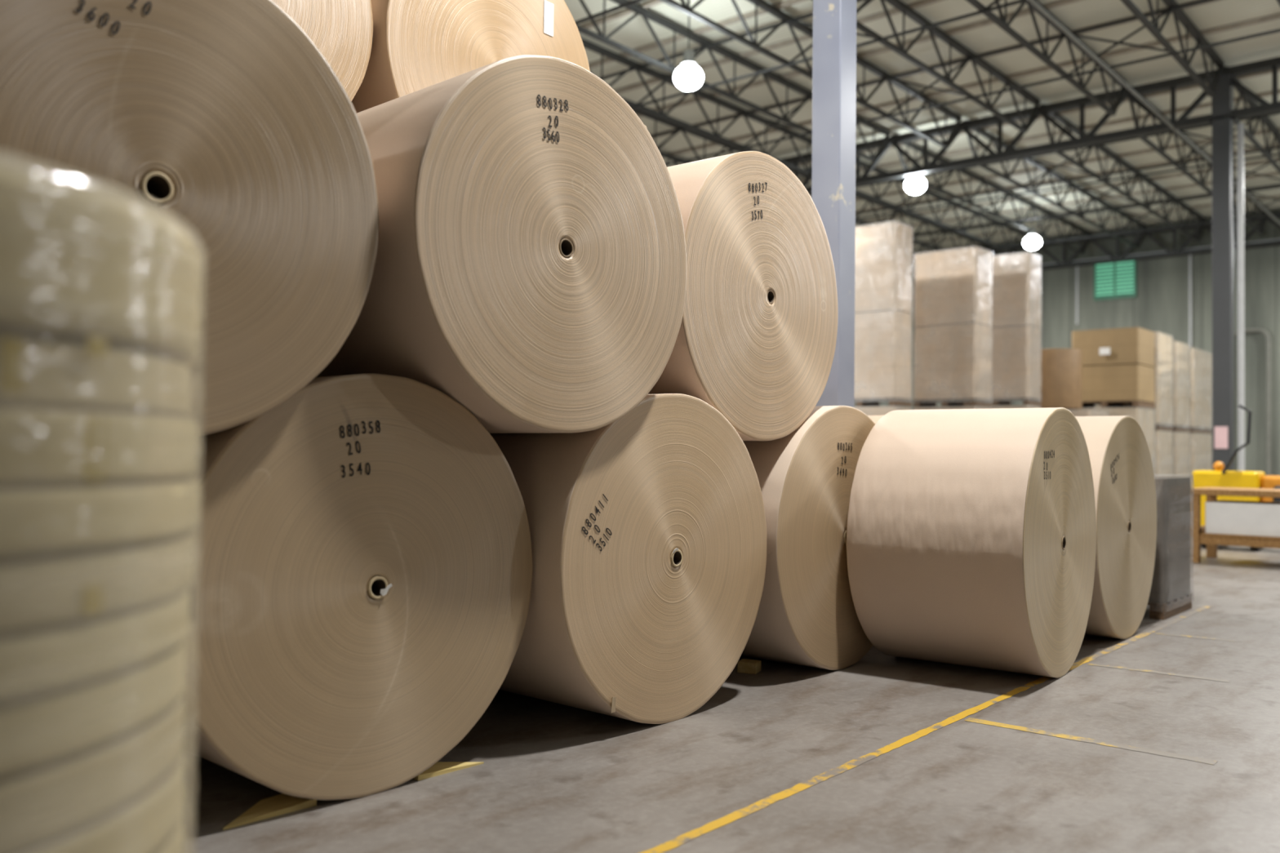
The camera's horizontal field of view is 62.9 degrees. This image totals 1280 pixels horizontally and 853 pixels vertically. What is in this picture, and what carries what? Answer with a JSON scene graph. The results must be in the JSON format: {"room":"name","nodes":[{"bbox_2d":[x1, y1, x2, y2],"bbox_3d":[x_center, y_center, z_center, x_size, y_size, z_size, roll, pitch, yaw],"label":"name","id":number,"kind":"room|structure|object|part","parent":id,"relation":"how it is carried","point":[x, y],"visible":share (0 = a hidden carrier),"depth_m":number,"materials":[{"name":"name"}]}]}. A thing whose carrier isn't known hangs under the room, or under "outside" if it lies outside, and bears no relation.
{"room":"paper roll warehouse","nodes":[
{"label":"paper roll warehouse","id":0,"kind":"room"},
{"bbox_2d":[195,545,1279,852],"bbox_3d":[-1.286,1.626,13.806,44.000,0.200,47.300,0,-2,41],"label":"floor","id":1,"kind":"structure","parent":0,"point":[553,777],"depth_m":4.06,"materials":[{"name":"concrete"}]},
{"bbox_2d":[0,150,207,852],"bbox_3d":[-1.315,0.453,1.553,1.227,1.614,1.226,0,-2,41],"label":"roll","id":2,"kind":"object","parent":1,"relation":"on","point":[103,295],"visible":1,"depth_m":1.42,"materials":[{"name":"beige plastic"}]},
{"bbox_2d":[222,793,316,830],"bbox_3d":[-1.278,1.291,3.531,0.140,0.024,0.330,-1,-2,44],"label":"wedge","id":3,"kind":"object","parent":1,"relation":"on","point":[281,804],"visible":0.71,"depth_m":3.53,"materials":[{"name":"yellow wood"}]},
{"bbox_2d":[196,373,533,799],"bbox_3d":[-1.365,0.565,4.123,1.188,1.501,1.496,-1,-2,42],"label":"paper roll","id":4,"kind":"object","parent":1,"relation":"on","point":[366,575],"visible":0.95,"depth_m":3.67,"materials":[{"name":"paper"}]},
{"bbox_2d":[0,0,378,435],"bbox_3d":[-1.853,-0.707,3.512,1.206,1.500,1.496,-1,-2,44],"label":"paper roll","id":5,"kind":"object","parent":4,"relation":"on","point":[226,116],"visible":0.7,"depth_m":3.25,"materials":[{"name":"paper"}]},
{"bbox_2d":[413,762,484,781],"bbox_3d":[-0.768,1.309,4.039,0.140,0.020,0.305,-1,-2,44],"label":"wedge","id":6,"kind":"object","parent":1,"relation":"on","point":[438,768],"visible":0.57,"depth_m":4.00,"materials":[{"name":"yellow wood"}]},
{"bbox_2d":[489,393,766,724],"bbox_3d":[-0.331,0.602,5.213,1.332,1.502,1.495,0,-2,41],"label":"paper roll","id":7,"kind":"object","parent":1,"relation":"on","point":[647,526],"visible":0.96,"depth_m":4.63,"materials":[{"name":"paper"}]},
{"bbox_2d":[315,54,687,433],"bbox_3d":[-0.777,-0.719,4.642,1.333,1.497,1.499,-1,-2,42],"label":"paper roll","id":8,"kind":"object","parent":7,"relation":"on","point":[530,272],"visible":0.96,"depth_m":4.05,"materials":[{"name":"paper"}]},
{"bbox_2d":[648,151,838,440],"bbox_3d":[0.185,-0.669,5.836,1.253,1.495,1.501,0,-2,40],"label":"paper roll","id":9,"kind":"object","parent":7,"relation":"on","point":[756,340],"visible":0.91,"depth_m":5.33,"materials":[{"name":"paper"}]},
{"bbox_2d":[737,658,761,674],"bbox_3d":[0.612,1.343,5.849,0.110,0.060,0.100,0,-1,24],"label":"wooden block","id":10,"kind":"object","parent":1,"relation":"on","point":[744,665],"visible":0.98,"depth_m":5.81,"materials":[{"name":"brown wood"}]},
{"bbox_2d":[741,405,875,670],"bbox_3d":[0.680,0.634,6.385,1.306,1.500,1.497,0,-2,39],"label":"paper roll","id":11,"kind":"object","parent":1,"relation":"on","point":[806,615],"visible":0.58,"depth_m":5.70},
{"bbox_2d":[811,0,856,407],"bbox_3d":[1.499,-2.081,8.083,0.320,7.020,0.500,0,-2,41],"label":"steel pillar","id":12,"kind":"structure","parent":1,"relation":"on","point":[834,21],"depth_m":7.98,"materials":[{"name":"metal"}]},
{"bbox_2d":[867,415,883,423],"bbox_3d":[1.819,0.670,7.489,0.846,1.500,1.497,0,-2,41],"label":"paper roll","id":13,"kind":"object","parent":1,"relation":"on","point":[875,419],"visible":0.02,"depth_m":7.39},
{"bbox_2d":[853,405,911,415],"bbox_3d":[3.715,0.663,17.051,1.302,1.967,0.651,0,-2,41],"label":"load","id":14,"kind":"object","parent":1,"relation":"on","point":[868,410],"visible":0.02,"depth_m":16.68,"materials":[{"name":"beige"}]},
{"bbox_2d":[854,220,913,406],"bbox_3d":[3.740,-1.781,17.105,1.301,2.917,0.652,0,-2,41],"label":"load","id":15,"kind":"object","parent":14,"relation":"on","point":[883,266],"visible":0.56,"depth_m":16.70,"materials":[{"name":"beige plastic"}]},
{"bbox_2d":[640,605,1213,852],"bbox_3d":[2.170,1.384,5.681,0.058,0.001,7.700,0,-2,41],"label":"floor marking","id":16,"kind":"object","parent":1,"relation":"on","point":[680,840],"depth_m":4.18,"materials":[{"name":"yellow paint"}]},
{"bbox_2d":[913,405,992,409],"bbox_3d":[5.424,0.675,18.153,1.171,2.027,0.751,0,-2,41],"label":"load","id":17,"kind":"object","parent":1,"relation":"on","point":[950,406],"visible":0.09,"depth_m":18.00,"materials":[{"name":"brown wood"}]},
{"bbox_2d":[913,245,993,407],"bbox_3d":[5.449,-1.685,18.204,1.171,2.687,0.751,0,-2,41],"label":"load","id":18,"kind":"object","parent":17,"relation":"on","point":[953,288],"visible":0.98,"depth_m":17.92,"materials":[{"name":"beige plastic"}]},
{"bbox_2d":[846,407,1096,678],"bbox_3d":[1.977,0.645,6.119,0.968,1.498,1.498,0,-2,37],"label":"paper roll","id":19,"kind":"object","parent":1,"relation":"on","point":[971,533],"visible":1,"depth_m":5.63,"materials":[{"name":"paper"}]},
{"bbox_2d":[984,404,1041,408],"bbox_3d":[6.585,0.671,19.040,1.251,2.097,0.651,0,-2,41],"label":"load","id":20,"kind":"object","parent":1,"relation":"on","point":[993,406],"visible":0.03,"depth_m":18.74,"materials":[{"name":"beige plastic"}]},
{"bbox_2d":[964,251,1041,405],"bbox_3d":[6.610,-1.734,19.093,1.251,2.707,0.652,0,-2,41],"label":"load","id":21,"kind":"object","parent":20,"relation":"on","point":[1016,306],"visible":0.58,"depth_m":18.69,"materials":[{"name":"beige plastic"}]},
{"bbox_2d":[1067,408,1108,416],"bbox_3d":[7.958,0.722,19.598,1.301,2.047,1.051,0,-2,41],"label":"load","id":22,"kind":"object","parent":1,"relation":"on","point":[1077,412],"visible":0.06,"depth_m":19.02,"materials":[{"name":"beige plastic"}]},
{"bbox_2d":[1031,348,1081,408],"bbox_3d":[7.800,-0.878,19.744,1.010,1.100,1.010,0,-2,41],"label":"cardboard box","id":23,"kind":"object","parent":22,"relation":"on","point":[1061,368],"visible":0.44,"depth_m":19.28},
{"bbox_2d":[964,717,1217,764],"bbox_3d":[1.918,1.356,4.532,1.032,0.001,0.101,0,-2,41],"label":"floor marking","id":24,"kind":"object","parent":1,"relation":"on","point":[970,719],"depth_m":4.50,"materials":[{"name":"yellow paint"}]},
{"bbox_2d":[1075,415,1156,639],"bbox_3d":[2.933,0.679,7.349,0.953,1.498,1.498,0,-2,39],"label":"paper roll","id":25,"kind":"object","parent":1,"relation":"on","point":[1123,476],"visible":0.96,"depth_m":6.92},
{"bbox_2d":[1081,406,1155,476],"bbox_3d":[9.406,0.713,20.787,1.301,2.147,1.201,0,-2,41],"label":"load","id":26,"kind":"object","parent":1,"relation":"on","point":[1144,416],"visible":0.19,"depth_m":20.39,"materials":[{"name":"beige plastic"}]},
{"bbox_2d":[1071,327,1155,408],"bbox_3d":[9.413,-1.126,20.813,1.250,1.525,1.186,0,-2,41],"label":"load","id":27,"kind":"object","parent":26,"relation":"on","point":[1117,364],"visible":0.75,"depth_m":20.36,"materials":[{"name":"brown cardboard"}]},
{"bbox_2d":[1088,662,1231,682],"bbox_3d":[2.938,1.397,5.943,0.734,0.001,0.114,0,-2,41],"label":"floor marking","id":28,"kind":"object","parent":1,"relation":"on","point":[1090,664],"depth_m":5.93,"materials":[{"name":"yellow paint"}]},
{"bbox_2d":[1151,429,1173,477],"bbox_3d":[10.307,0.949,21.792,1.252,1.737,1.152,0,-2,41],"label":"load","id":29,"kind":"object","parent":1,"relation":"on","point":[1163,441],"visible":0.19,"depth_m":21.33,"materials":[{"name":"beige plastic"}]},
{"bbox_2d":[1095,331,1173,431],"bbox_3d":[10.326,-0.911,21.832,1.252,1.977,1.152,0,-2,41],"label":"load","id":30,"kind":"object","parent":29,"relation":"on","point":[1163,366],"visible":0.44,"depth_m":21.34,"materials":[{"name":"beige plastic"}]},
{"bbox_2d":[1146,475,1194,620],"bbox_3d":[3.820,0.924,8.480,1.051,1.077,0.882,0,-2,41],"label":"load","id":31,"kind":"object","parent":1,"relation":"on","point":[1171,593],"visible":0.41,"depth_m":8.04,"materials":[{"name":"grey plastic"}]},
{"bbox_2d":[1167,431,1191,482],"bbox_3d":[11.205,0.980,22.833,1.251,1.737,1.202,0,-2,41],"label":"load","id":32,"kind":"object","parent":1,"relation":"on","point":[1181,441],"visible":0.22,"depth_m":22.38,"materials":[{"name":"beige plastic"}]},
{"bbox_2d":[1172,340,1191,431],"bbox_3d":[11.224,-0.844,22.873,1.251,1.907,1.200,0,-2,41],"label":"load","id":33,"kind":"object","parent":32,"relation":"on","point":[1182,351],"visible":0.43,"depth_m":22.39,"materials":[{"name":"beige plastic"}]},
{"bbox_2d":[1155,632,1235,641],"bbox_3d":[3.772,1.431,7.103,0.487,0.001,0.116,0,-2,41],"label":"floor marking","id":34,"kind":"object","parent":1,"relation":"on","point":[1195,637],"depth_m":7.10,"materials":[{"name":"yellow paint"}]},
{"bbox_2d":[1189,432,1212,488],"bbox_3d":[12.331,1.020,24.139,1.252,1.737,1.752,0,-2,41],"label":"load","id":35,"kind":"object","parent":1,"relation":"on","point":[1201,445],"visible":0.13,"depth_m":23.63,"materials":[{"name":"beige plastic"}]},
{"bbox_2d":[1177,347,1212,433],"bbox_3d":[12.350,-0.789,24.178,1.251,1.877,1.750,0,-2,41],"label":"load","id":36,"kind":"object","parent":35,"relation":"on","point":[1201,361],"visible":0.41,"depth_m":23.67,"materials":[{"name":"beige plastic"}]},
{"bbox_2d":[1211,73,1236,471],"bbox_3d":[9.923,-2.124,17.793,0.400,7.700,0.400,0,-2,41],"label":"steel column","id":37,"kind":"structure","parent":1,"relation":"on","point":[1222,104],"depth_m":17.69,"materials":[{"name":"metal"}]},
{"bbox_2d":[780,56,1279,194],"bbox_3d":[2.461,-5.603,24.334,29.100,0.865,0.200,0,-2,41],"label":"girder","id":38,"kind":"object","parent":37,"relation":"attached to","point":[1273,64],"visible":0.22,"depth_m":19.49,"materials":[{"name":"metal"}]},
{"bbox_2d":[629,105,746,163],"bbox_3d":[-1.278,-5.904,19.081,0.100,0.758,12.610,0,-2,41],"label":"joist","id":39,"kind":"object","parent":38,"relation":"attached to","point":[636,110],"visible":0.13,"depth_m":21.46,"materials":[{"name":"paint"}]},
{"bbox_2d":[581,38,812,173],"bbox_3d":[-0.104,-5.913,18.069,0.100,0.758,12.610,0,-2,41],"label":"joist","id":40,"kind":"object","parent":38,"relation":"attached to","point":[588,45],"visible":0.52,"depth_m":19.51,"materials":[{"name":"paint"}]},
{"bbox_2d":[576,0,890,161],"bbox_3d":[1.070,-5.923,17.057,0.100,0.758,12.610,0,-2,41],"label":"joist","id":41,"kind":"object","parent":38,"relation":"attached to","point":[646,14],"visible":0.76,"depth_m":17.32,"materials":[{"name":"paint"}]},
{"bbox_2d":[659,0,961,147],"bbox_3d":[2.244,-5.933,16.045,0.100,0.758,12.610,0,-2,41],"label":"joist","id":42,"kind":"object","parent":38,"relation":"attached to","point":[764,5],"visible":0.81,"depth_m":16.50,"materials":[{"name":"paint"}]},
{"bbox_2d":[574,0,644,24],"bbox_3d":[-3.816,-5.934,17.095,29.050,0.721,0.072,0,-2,41],"label":"joist bridging","id":43,"kind":"object","parent":42,"relation":"attached to","point":[633,2],"visible":0.02,"depth_m":14.13,"materials":[{"name":"paint"}]},
{"bbox_2d":[812,0,1040,133],"bbox_3d":[3.418,-5.943,15.033,0.100,0.758,12.610,0,-2,41],"label":"joist","id":44,"kind":"object","parent":38,"relation":"attached to","point":[899,5],"visible":0.86,"depth_m":16.86,"materials":[{"name":"paint"}]},
{"bbox_2d":[965,0,1127,115],"bbox_3d":[4.591,-5.953,14.021,0.100,0.758,12.610,0,-2,41],"label":"joist","id":45,"kind":"object","parent":38,"relation":"attached to","point":[1002,23],"visible":0.77,"depth_m":16.11,"materials":[{"name":"paint"}]},
{"bbox_2d":[1028,0,1279,224],"bbox_3d":[9.600,-5.240,18.628,0.052,0.052,24.500,0,-2,41],"label":"pipe","id":46,"kind":"object","parent":38,"relation":"attached to","point":[1035,3],"visible":1,"depth_m":16.17,"materials":[{"name":"metal"}]},
{"bbox_3d":[-10.669,-5.824,27.178,0.100,0.758,12.610,0,-2,41],"label":"joist","id":47,"kind":"object","parent":38,"relation":"attached to","visible":0},
{"bbox_2d":[600,0,1028,108],"bbox_3d":[-1.726,-5.861,19.518,29.050,0.721,0.072,0,-2,41],"label":"joist bridging","id":48,"kind":"object","parent":47,"relation":"attached to","point":[988,8],"visible":0.27,"depth_m":16.21,"materials":[{"name":"paint"}]},
{"bbox_3d":[-1.732,-6.188,19.515,29.050,0.040,0.045,0,-2,41],"label":"rod","id":49,"kind":"part","parent":48,"relation":"part of","materials":[{"name":"paint"}]},
{"bbox_2d":[1190,486,1279,563],"bbox_3d":[7.636,1.142,11.509,2.720,0.850,0.950,0,-2,41],"label":"wooden bench","id":50,"kind":"object","parent":1,"relation":"on","point":[1211,540],"visible":0.73,"depth_m":11.88,"materials":[{"name":"brown wood"}]},
{"bbox_3d":[6.394,1.176,12.044,0.100,0.780,0.100,0,-2,41],"label":"leg","id":51,"kind":"part","parent":50,"relation":"part of","materials":[{"name":"brown wood"}]},
{"bbox_3d":[6.656,1.215,12.332,0.080,0.080,0.840,0,-2,41],"label":"rail","id":52,"kind":"part","parent":50,"relation":"part of","materials":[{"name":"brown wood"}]},
{"bbox_3d":[6.923,1.195,12.657,0.100,0.780,0.100,0,-2,41],"label":"leg","id":53,"kind":"part","parent":50,"relation":"part of","materials":[{"name":"brown wood"}]},
{"bbox_3d":[7.339,1.288,11.225,2.400,0.100,0.060,0,-2,41],"label":"rail","id":54,"kind":"part","parent":50,"relation":"part of","materials":[{"name":"brown wood"}]},
{"bbox_2d":[1200,533,1279,539],"bbox_3d":[7.612,1.237,11.527,2.380,0.020,0.910,0,-2,41],"label":"shelf","id":55,"kind":"object","parent":50,"relation":"attached to","point":[1203,535],"depth_m":11.77,"materials":[{"name":"brown wood"}]},
{"bbox_2d":[1204,500,1279,537],"bbox_3d":[7.103,1.051,11.965,0.980,0.359,0.760,0,-2,41],"label":"carton","id":56,"kind":"object","parent":50,"relation":"on","point":[1241,517],"visible":1,"depth_m":11.76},
{"bbox_2d":[1192,404,1279,551],"bbox_3d":[8.377,0.680,13.974,1.470,1.896,1.670,0,-2,41],"label":"truck","id":57,"kind":"object","parent":1,"relation":"on","point":[1217,477],"visible":0.38,"depth_m":13.54,"materials":[{"name":"yellow metal"}]},
{"bbox_3d":[8.386,1.033,13.276,0.550,0.560,0.400,0,-2,41],"label":"motor","id":58,"kind":"part","parent":57,"relation":"part of","materials":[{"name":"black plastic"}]},
{"bbox_2d":[1237,123,1244,471],"bbox_3d":[10.223,-1.721,17.785,0.100,6.900,0.100,0,-2,41],"label":"downpipe","id":59,"kind":"object","parent":1,"relation":"on","point":[1241,412],"visible":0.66,"depth_m":17.76,"materials":[{"name":"metal"}]},
{"bbox_2d":[1234,328,1271,475],"bbox_3d":[16.874,-0.337,28.915,1.000,4.750,0.100,0,-2,41],"label":"pipe","id":60,"kind":"object","parent":1,"relation":"on","point":[1253,330],"visible":0.58,"depth_m":28.60,"materials":[{"name":"metal"}]},
{"bbox_2d":[564,0,1279,254],"bbox_3d":[-1.202,-6.552,13.984,44.000,0.200,47.300,0,-2,41],"label":"ceiling","id":61,"kind":"structure","parent":0,"point":[1081,14],"depth_m":19.12,"materials":[{"name":"metal"}]},
{"bbox_2d":[579,0,662,28],"bbox_3d":[-2.795,-6.346,18.283,29.050,0.057,0.100,0,-2,41],"label":"roof purlin","id":62,"kind":"structure","parent":61,"relation":"attached to","point":[649,3],"depth_m":16.13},
{"bbox_2d":[659,150,691,164],"bbox_3d":[-2.452,-5.894,20.093,0.100,0.758,12.610,0,-2,41],"label":"joist","id":63,"kind":"object","parent":62,"relation":"attached to","point":[668,160],"visible":0.02,"depth_m":23.73,"materials":[{"name":"paint"}]},
{"bbox_2d":[1120,0,1224,97],"bbox_3d":[5.765,-5.963,13.008,0.100,0.758,12.610,0,-2,41],"label":"joist","id":64,"kind":"object","parent":62,"relation":"attached to","point":[1180,15],"visible":1,"depth_m":15.91,"materials":[{"name":"paint"}]},
{"bbox_2d":[674,0,702,90],"bbox_3d":[0.733,-5.722,15.684,0.440,1.347,0.440,0,-2,41],"label":"lamp","id":65,"kind":"object","parent":61,"relation":"hanging from","point":[688,77],"visible":1,"depth_m":15.56,"materials":[{"name":"white"}]},
{"bbox_3d":[0.728,-5.235,15.673,0.440,0.374,0.440,0,-2,41],"label":"globe","id":66,"kind":"part","parent":65,"relation":"part of","materials":[{"name":"white"}]},
{"bbox_2d":[588,0,805,68],"bbox_3d":[-1.956,-6.316,19.256,29.050,0.057,0.100,0,-2,41],"label":"roof purlin","id":67,"kind":"structure","parent":61,"relation":"attached to","point":[781,4],"depth_m":16.70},
{"bbox_2d":[614,0,942,93],"bbox_3d":[-1.117,-6.286,20.229,29.050,0.057,0.100,0,-2,41],"label":"roof purlin","id":68,"kind":"structure","parent":61,"relation":"attached to","point":[919,3],"depth_m":17.27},
{"bbox_2d":[636,0,1080,116],"bbox_3d":[-0.278,-6.257,21.202,29.050,0.057,0.100,0,-2,41],"label":"roof purlin","id":69,"kind":"structure","parent":61,"relation":"attached to","point":[1050,5],"depth_m":17.13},
{"bbox_2d":[904,140,926,194],"bbox_3d":[5.763,-5.536,21.868,0.440,1.347,0.440,0,-2,41],"label":"lamp","id":70,"kind":"object","parent":61,"relation":"hanging from","point":[915,184],"visible":0.77,"depth_m":21.72,"materials":[{"name":"white"}]},
{"bbox_3d":[5.758,-5.050,21.857,0.440,0.374,0.440,0,-2,41],"label":"globe","id":71,"kind":"part","parent":70,"relation":"part of","materials":[{"name":"white"}]},
{"bbox_2d":[650,0,1220,137],"bbox_3d":[0.561,-6.227,22.174,29.050,0.057,0.100,0,-2,41],"label":"roof purlin","id":72,"kind":"structure","parent":61,"relation":"attached to","point":[1193,0],"depth_m":17.57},
{"bbox_2d":[666,12,1279,155],"bbox_3d":[1.400,-6.197,23.147,29.050,0.057,0.100,0,-2,41],"label":"roof purlin","id":73,"kind":"structure","parent":61,"relation":"attached to","point":[1277,15],"depth_m":18.28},
{"bbox_2d":[1023,198,1040,249],"bbox_3d":[10.393,-5.363,27.696,0.440,1.347,0.440,0,-2,41],"label":"lamp","id":74,"kind":"object","parent":61,"relation":"hanging from","point":[1032,242],"visible":1,"depth_m":27.58,"materials":[{"name":"white"}]},
{"bbox_3d":[10.388,-4.876,27.686,0.440,0.374,0.440,0,-2,41],"label":"globe","id":75,"kind":"part","parent":74,"relation":"part of","materials":[{"name":"white"}]},
{"bbox_2d":[798,67,1279,166],"bbox_3d":[3.078,-6.138,25.093,29.050,0.057,0.100,0,-2,41],"label":"roof purlin","id":76,"kind":"structure","parent":61,"relation":"attached to","point":[1267,72],"depth_m":20.17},
{"bbox_2d":[800,88,1279,182],"bbox_3d":[3.917,-6.108,26.066,29.050,0.057,0.100,0,-2,41],"label":"roof purlin","id":77,"kind":"structure","parent":61,"relation":"attached to","point":[1267,93],"depth_m":21.81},
{"bbox_2d":[855,143,1277,213],"bbox_3d":[6.434,-6.019,28.984,29.050,0.057,0.100,0,-2,41],"label":"roof purlin","id":78,"kind":"structure","parent":61,"relation":"attached to","point":[1275,144],"depth_m":25.41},
{"bbox_2d":[855,158,1279,224],"bbox_3d":[7.273,-5.990,29.957,29.050,0.057,0.100,0,-2,41],"label":"roof purlin","id":79,"kind":"structure","parent":61,"relation":"attached to","point":[1259,162],"depth_m":26.41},
{"bbox_2d":[855,127,1279,200],"bbox_3d":[5.595,-6.049,28.011,29.050,0.057,0.100,0,-2,41],"label":"roof purlin","id":80,"kind":"structure","parent":61,"relation":"attached to","point":[1258,132],"depth_m":23.96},
{"bbox_2d":[908,171,1279,226],"bbox_3d":[8.112,-5.960,30.930,29.050,0.057,0.100,0,-2,41],"label":"roof purlin","id":81,"kind":"structure","parent":61,"relation":"attached to","point":[1276,173],"depth_m":27.29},
{"bbox_2d":[913,195,1279,244],"bbox_3d":[9.790,-5.901,32.876,29.050,0.057,0.100,0,-2,41],"label":"roof purlin","id":82,"kind":"structure","parent":61,"relation":"attached to","point":[1273,196],"depth_m":29.88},
{"bbox_2d":[917,183,1279,233],"bbox_3d":[8.951,-5.930,31.903,29.050,0.057,0.100,0,-2,41],"label":"roof purlin","id":83,"kind":"structure","parent":61,"relation":"attached to","point":[1276,184],"depth_m":28.41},
{"bbox_2d":[853,209,1279,475],"bbox_3d":[14.100,-1.921,31.686,44.000,7.980,0.300,0,-2,41],"label":"wall","id":84,"kind":"structure","parent":0,"point":[1162,302],"depth_m":30.21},
{"bbox_2d":[1075,266,1078,324],"bbox_3d":[13.397,-4.081,32.041,0.056,1.900,0.056,0,-2,41],"label":"conduit","id":85,"kind":"object","parent":84,"relation":"attached to","point":[1077,267],"visible":1,"depth_m":32.02,"materials":[{"name":"metal"}]},
{"bbox_2d":[1093,260,1137,300],"bbox_3d":[14.252,-4.437,31.366,1.200,1.200,0.099,0,-2,41],"label":"window","id":86,"kind":"structure","parent":84,"relation":"in","point":[1117,280],"depth_m":31.33,"materials":[{"name":"green"}]},
{"bbox_2d":[1041,238,1279,265],"bbox_3d":[16.038,-5.084,29.754,10.500,0.069,0.069,0,-2,41],"label":"pipe","id":87,"kind":"object","parent":84,"relation":"attached to","point":[1277,238],"visible":0.48,"depth_m":30.57,"materials":[{"name":"metal"}]},
{"bbox_2d":[1189,254,1191,347],"bbox_3d":[15.777,-3.501,29.971,0.056,3.100,0.056,0,-2,41],"label":"conduit","id":88,"kind":"object","parent":84,"relation":"attached to","point":[1190,314],"visible":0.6,"depth_m":29.95,"materials":[{"name":"metal"}]},
{"bbox_2d":[911,212,1279,283],"bbox_3d":[10.819,-5.307,34.024,29.100,0.865,0.200,0,-2,41],"label":"girder","id":89,"kind":"object","parent":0,"point":[1180,251],"visible":0.25,"depth_m":30.62,"materials":[{"name":"metal"}]},
{"bbox_2d":[787,166,991,250],"bbox_3d":[7.112,-5.607,28.809,0.100,0.758,12.610,0,-2,41],"label":"joist","id":90,"kind":"object","parent":89,"relation":"on","point":[935,247],"visible":0.34,"depth_m":29.65,"materials":[{"name":"paint"}]},
{"bbox_2d":[856,153,1279,235],"bbox_3d":[6.631,-5.565,29.208,29.050,0.721,0.072,0,-2,41],"label":"joist bridging","id":91,"kind":"object","parent":90,"relation":"attached to","point":[1132,177],"visible":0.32,"depth_m":25.47,"materials":[{"name":"paint"}]},
{"bbox_3d":[6.619,-5.222,29.190,29.050,0.035,0.035,0,-2,41],"label":"rod","id":92,"kind":"part","parent":91,"relation":"part of","materials":[{"name":"paint"}]},
{"bbox_2d":[912,186,1279,258],"bbox_3d":[8.721,-5.491,31.631,29.050,0.721,0.072,0,-2,41],"label":"joist bridging","id":93,"kind":"object","parent":90,"relation":"attached to","point":[1273,187],"visible":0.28,"depth_m":27.95,"materials":[{"name":"paint"}]},
{"bbox_3d":[8.708,-5.149,31.613,29.050,0.035,0.035,0,-2,41],"label":"rod","id":94,"kind":"part","parent":93,"relation":"part of","materials":[{"name":"paint"}]},
{"bbox_3d":[8.715,-5.818,31.628,29.050,0.040,0.045,0,-2,41],"label":"rod","id":95,"kind":"part","parent":93,"relation":"part of","materials":[{"name":"paint"}]},
{"bbox_2d":[855,219,942,264],"bbox_3d":[5.939,-5.597,29.822,0.100,0.758,12.610,0,-2,41],"label":"joist","id":96,"kind":"object","parent":89,"relation":"on","point":[922,248],"visible":0.02,"depth_m":33.17,"materials":[{"name":"paint"}]},
{"bbox_2d":[855,160,1035,253],"bbox_3d":[8.286,-5.617,27.797,0.100,0.758,12.610,0,-2,41],"label":"joist","id":97,"kind":"object","parent":89,"relation":"on","point":[864,165],"visible":0.63,"depth_m":27.26,"materials":[{"name":"paint"}]},
{"bbox_2d":[809,111,1279,214],"bbox_3d":[4.542,-5.639,26.786,29.050,0.721,0.072,0,-2,41],"label":"joist bridging","id":98,"kind":"object","parent":97,"relation":"attached to","point":[1254,117],"visible":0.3,"depth_m":22.68,"materials":[{"name":"paint"}]},
{"bbox_3d":[4.529,-5.296,26.768,29.050,0.035,0.035,0,-2,41],"label":"rod","id":99,"kind":"part","parent":98,"relation":"part of","materials":[{"name":"paint"}]},
{"bbox_2d":[891,133,1091,254],"bbox_3d":[9.460,-5.627,26.785,0.100,0.758,12.610,0,-2,41],"label":"joist","id":100,"kind":"object","parent":89,"relation":"on","point":[986,183],"visible":0.8,"depth_m":26.16,"materials":[{"name":"paint"}]},
{"bbox_2d":[962,119,1146,248],"bbox_3d":[10.634,-5.637,25.773,0.100,0.758,12.610,0,-2,41],"label":"joist","id":101,"kind":"object","parent":89,"relation":"on","point":[992,138],"visible":0.84,"depth_m":25.01,"materials":[{"name":"paint"}]},
{"bbox_2d":[1040,103,1205,241],"bbox_3d":[11.808,-5.646,24.761,0.100,0.758,12.610,0,-2,41],"label":"joist","id":102,"kind":"object","parent":89,"relation":"on","point":[1068,124],"visible":0.87,"depth_m":23.95,"materials":[{"name":"paint"}]},
{"bbox_2d":[1125,85,1268,235],"bbox_3d":[12.982,-5.656,23.749,0.100,0.758,12.610,0,-2,41],"label":"joist","id":103,"kind":"object","parent":89,"relation":"on","point":[1161,150],"visible":0.49,"depth_m":22.05,"materials":[{"name":"paint"}]},
{"bbox_2d":[1222,66,1279,173],"bbox_3d":[14.156,-5.666,22.737,0.100,0.758,12.610,0,-2,41],"label":"joist","id":104,"kind":"object","parent":89,"relation":"on","point":[1268,122],"visible":0.55,"depth_m":20.16,"materials":[{"name":"paint"}]},
{"bbox_3d":[-2.721,-0.721,4.381,1.006,1.486,1.490,0,-2,41],"label":"paper roll","id":105,"kind":"object","parent":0,"visible":0},
{"bbox_2d":[271,0,373,101],"bbox_3d":[-2.203,-1.987,4.971,1.056,1.489,1.487,0,-2,41],"label":"paper roll","id":106,"kind":"object","parent":105,"relation":"on","point":[342,30],"visible":0.15,"depth_m":5.05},
{"bbox_3d":[-9.495,-5.834,26.166,0.100,0.758,12.610,0,-2,41],"label":"joist","id":107,"kind":"object","parent":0,"visible":0},
{"bbox_2d":[651,0,1279,165],"bbox_3d":[0.363,-5.787,21.941,29.050,0.721,0.072,0,-2,41],"label":"roof truss","id":108,"kind":"object","parent":107,"relation":"attached to","point":[1164,11],"visible":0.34,"depth_m":17.19,"materials":[{"name":"metal"}]},
{"bbox_3d":[-1.253,0.611,6.070,1.006,1.489,1.487,0,-2,41],"label":"paper roll","id":109,"kind":"object","parent":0,"visible":0},
{"bbox_3d":[-0.743,-0.650,6.675,1.006,1.487,1.489,0,-2,41],"label":"paper roll","id":110,"kind":"object","parent":109,"relation":"on","visible":0},
{"bbox_2d":[351,0,590,112],"bbox_3d":[-1.181,-1.954,6.103,1.106,1.486,1.497,0,-2,41],"label":"paper roll","id":111,"kind":"object","parent":110,"relation":"on","point":[416,45],"visible":0.32,"depth_m":5.49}
]}

